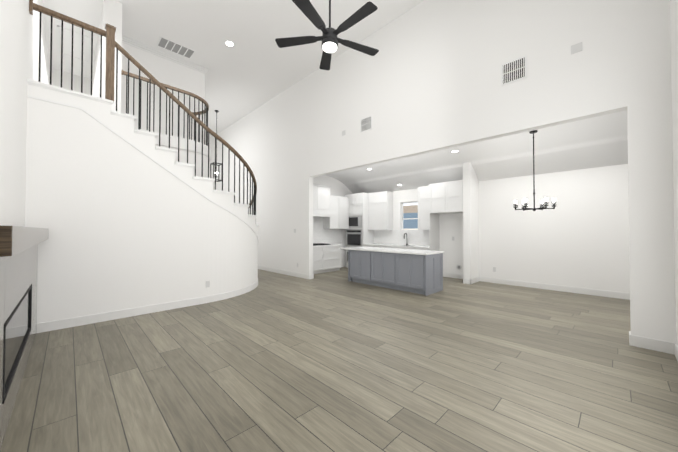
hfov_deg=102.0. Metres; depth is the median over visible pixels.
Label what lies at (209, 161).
wall
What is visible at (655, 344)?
baseboard
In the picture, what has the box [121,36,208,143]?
wall
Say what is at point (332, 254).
base cabinet
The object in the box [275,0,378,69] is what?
ceiling fan
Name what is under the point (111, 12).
wall
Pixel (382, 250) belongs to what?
island countertop
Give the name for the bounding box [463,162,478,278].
wall
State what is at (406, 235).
faucet
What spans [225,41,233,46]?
recessed light
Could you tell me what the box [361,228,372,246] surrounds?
backsplash
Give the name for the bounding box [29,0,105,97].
landing railing
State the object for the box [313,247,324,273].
base cabinet
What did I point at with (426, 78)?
wall
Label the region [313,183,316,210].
upper cabinet
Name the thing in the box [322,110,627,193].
ceiling
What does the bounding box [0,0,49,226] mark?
wall
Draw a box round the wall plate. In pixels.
[571,42,582,53]
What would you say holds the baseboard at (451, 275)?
attached to the wall at (578, 236)
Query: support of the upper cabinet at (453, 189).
attached to the wall at (578, 236)
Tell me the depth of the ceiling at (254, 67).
6.33 m
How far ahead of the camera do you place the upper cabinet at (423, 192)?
8.46 m
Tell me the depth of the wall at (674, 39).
3.01 m
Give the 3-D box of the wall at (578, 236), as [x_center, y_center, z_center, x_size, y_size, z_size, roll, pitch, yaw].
[3.349,-0.065,8.291,0.150,3.200,8.010,1,-1,-45]
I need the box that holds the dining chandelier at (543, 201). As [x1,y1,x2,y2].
[513,130,555,210]
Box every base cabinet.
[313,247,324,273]
[325,247,340,271]
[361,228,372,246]
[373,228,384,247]
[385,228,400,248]
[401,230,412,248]
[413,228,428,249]
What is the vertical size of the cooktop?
0.040 m
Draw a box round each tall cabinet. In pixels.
[345,193,368,267]
[429,182,444,250]
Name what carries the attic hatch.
attached to the ceiling at (254, 67)
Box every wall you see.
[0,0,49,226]
[25,79,258,322]
[49,68,90,94]
[92,0,121,111]
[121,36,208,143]
[134,128,210,177]
[205,137,209,177]
[210,0,675,342]
[313,176,351,266]
[393,164,629,292]
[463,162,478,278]
[670,0,677,345]
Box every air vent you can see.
[360,115,371,132]
[501,55,526,85]
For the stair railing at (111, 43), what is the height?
4.674 m
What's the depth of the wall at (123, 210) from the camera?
4.38 m
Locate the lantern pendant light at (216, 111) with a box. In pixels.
[210,110,221,181]
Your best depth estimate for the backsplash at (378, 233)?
9.99 m
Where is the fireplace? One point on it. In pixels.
(18, 280)
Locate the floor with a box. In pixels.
[0,267,677,451]
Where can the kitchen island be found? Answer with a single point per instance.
(415, 271)
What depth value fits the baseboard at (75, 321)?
4.52 m
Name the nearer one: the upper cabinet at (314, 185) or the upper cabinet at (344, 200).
the upper cabinet at (314, 185)
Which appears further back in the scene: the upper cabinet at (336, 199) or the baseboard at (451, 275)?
the upper cabinet at (336, 199)
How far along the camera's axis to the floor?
2.63 m
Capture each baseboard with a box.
[36,280,257,332]
[258,265,309,278]
[443,272,462,278]
[470,276,479,283]
[480,276,629,299]
[629,333,672,353]
[673,343,677,360]
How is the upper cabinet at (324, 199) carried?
attached to the wall at (338, 188)
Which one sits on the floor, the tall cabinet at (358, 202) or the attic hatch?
the tall cabinet at (358, 202)
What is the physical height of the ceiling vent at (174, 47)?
0.018 m
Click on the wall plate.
(576, 48)
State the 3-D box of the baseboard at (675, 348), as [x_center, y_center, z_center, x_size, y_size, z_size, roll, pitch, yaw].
[0.903,1.352,0.245,8.200,0.130,0.014,1,-1,-45]
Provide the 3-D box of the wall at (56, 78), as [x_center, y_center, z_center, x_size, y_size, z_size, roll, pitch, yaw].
[-7.772,-3.161,7.949,0.855,2.458,0.150,1,-1,-45]
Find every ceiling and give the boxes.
[42,0,423,137]
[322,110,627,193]
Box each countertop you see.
[325,243,340,246]
[340,246,443,253]
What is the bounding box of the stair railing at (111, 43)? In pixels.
[105,24,256,214]
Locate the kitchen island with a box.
[348,250,442,295]
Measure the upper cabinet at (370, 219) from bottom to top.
1.346 m
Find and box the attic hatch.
[57,25,90,61]
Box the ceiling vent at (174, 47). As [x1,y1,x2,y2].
[156,36,195,58]
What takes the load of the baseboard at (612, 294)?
attached to the wall at (578, 236)
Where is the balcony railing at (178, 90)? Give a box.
[122,70,208,145]
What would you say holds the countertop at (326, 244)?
on the base cabinet at (332, 254)
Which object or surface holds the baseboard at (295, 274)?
attached to the wall at (426, 78)
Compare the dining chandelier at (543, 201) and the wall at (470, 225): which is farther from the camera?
the wall at (470, 225)
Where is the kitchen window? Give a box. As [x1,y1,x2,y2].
[402,201,417,229]
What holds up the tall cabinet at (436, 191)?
on the floor
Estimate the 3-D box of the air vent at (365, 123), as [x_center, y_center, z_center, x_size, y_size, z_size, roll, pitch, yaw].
[0.630,-2.378,6.403,0.018,0.330,0.350,1,-1,-45]
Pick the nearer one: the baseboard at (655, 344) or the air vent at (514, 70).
the baseboard at (655, 344)
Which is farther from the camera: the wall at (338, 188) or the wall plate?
the wall at (338, 188)
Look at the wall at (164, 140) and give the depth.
6.21 m
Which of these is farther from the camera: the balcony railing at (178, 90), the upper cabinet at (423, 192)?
the upper cabinet at (423, 192)
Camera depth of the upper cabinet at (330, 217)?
9.61 m
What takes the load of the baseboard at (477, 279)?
attached to the wall at (470, 225)
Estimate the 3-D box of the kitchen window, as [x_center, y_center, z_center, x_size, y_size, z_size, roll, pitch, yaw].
[2.537,-0.244,9.375,0.290,1.750,1.310,1,-1,-45]
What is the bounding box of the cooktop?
[313,243,324,246]
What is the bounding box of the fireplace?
[0,226,48,449]
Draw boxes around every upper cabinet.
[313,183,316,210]
[313,211,332,226]
[317,184,332,210]
[321,196,340,230]
[341,196,348,230]
[369,192,392,227]
[418,186,428,227]
[445,180,462,213]
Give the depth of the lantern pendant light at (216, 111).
10.34 m

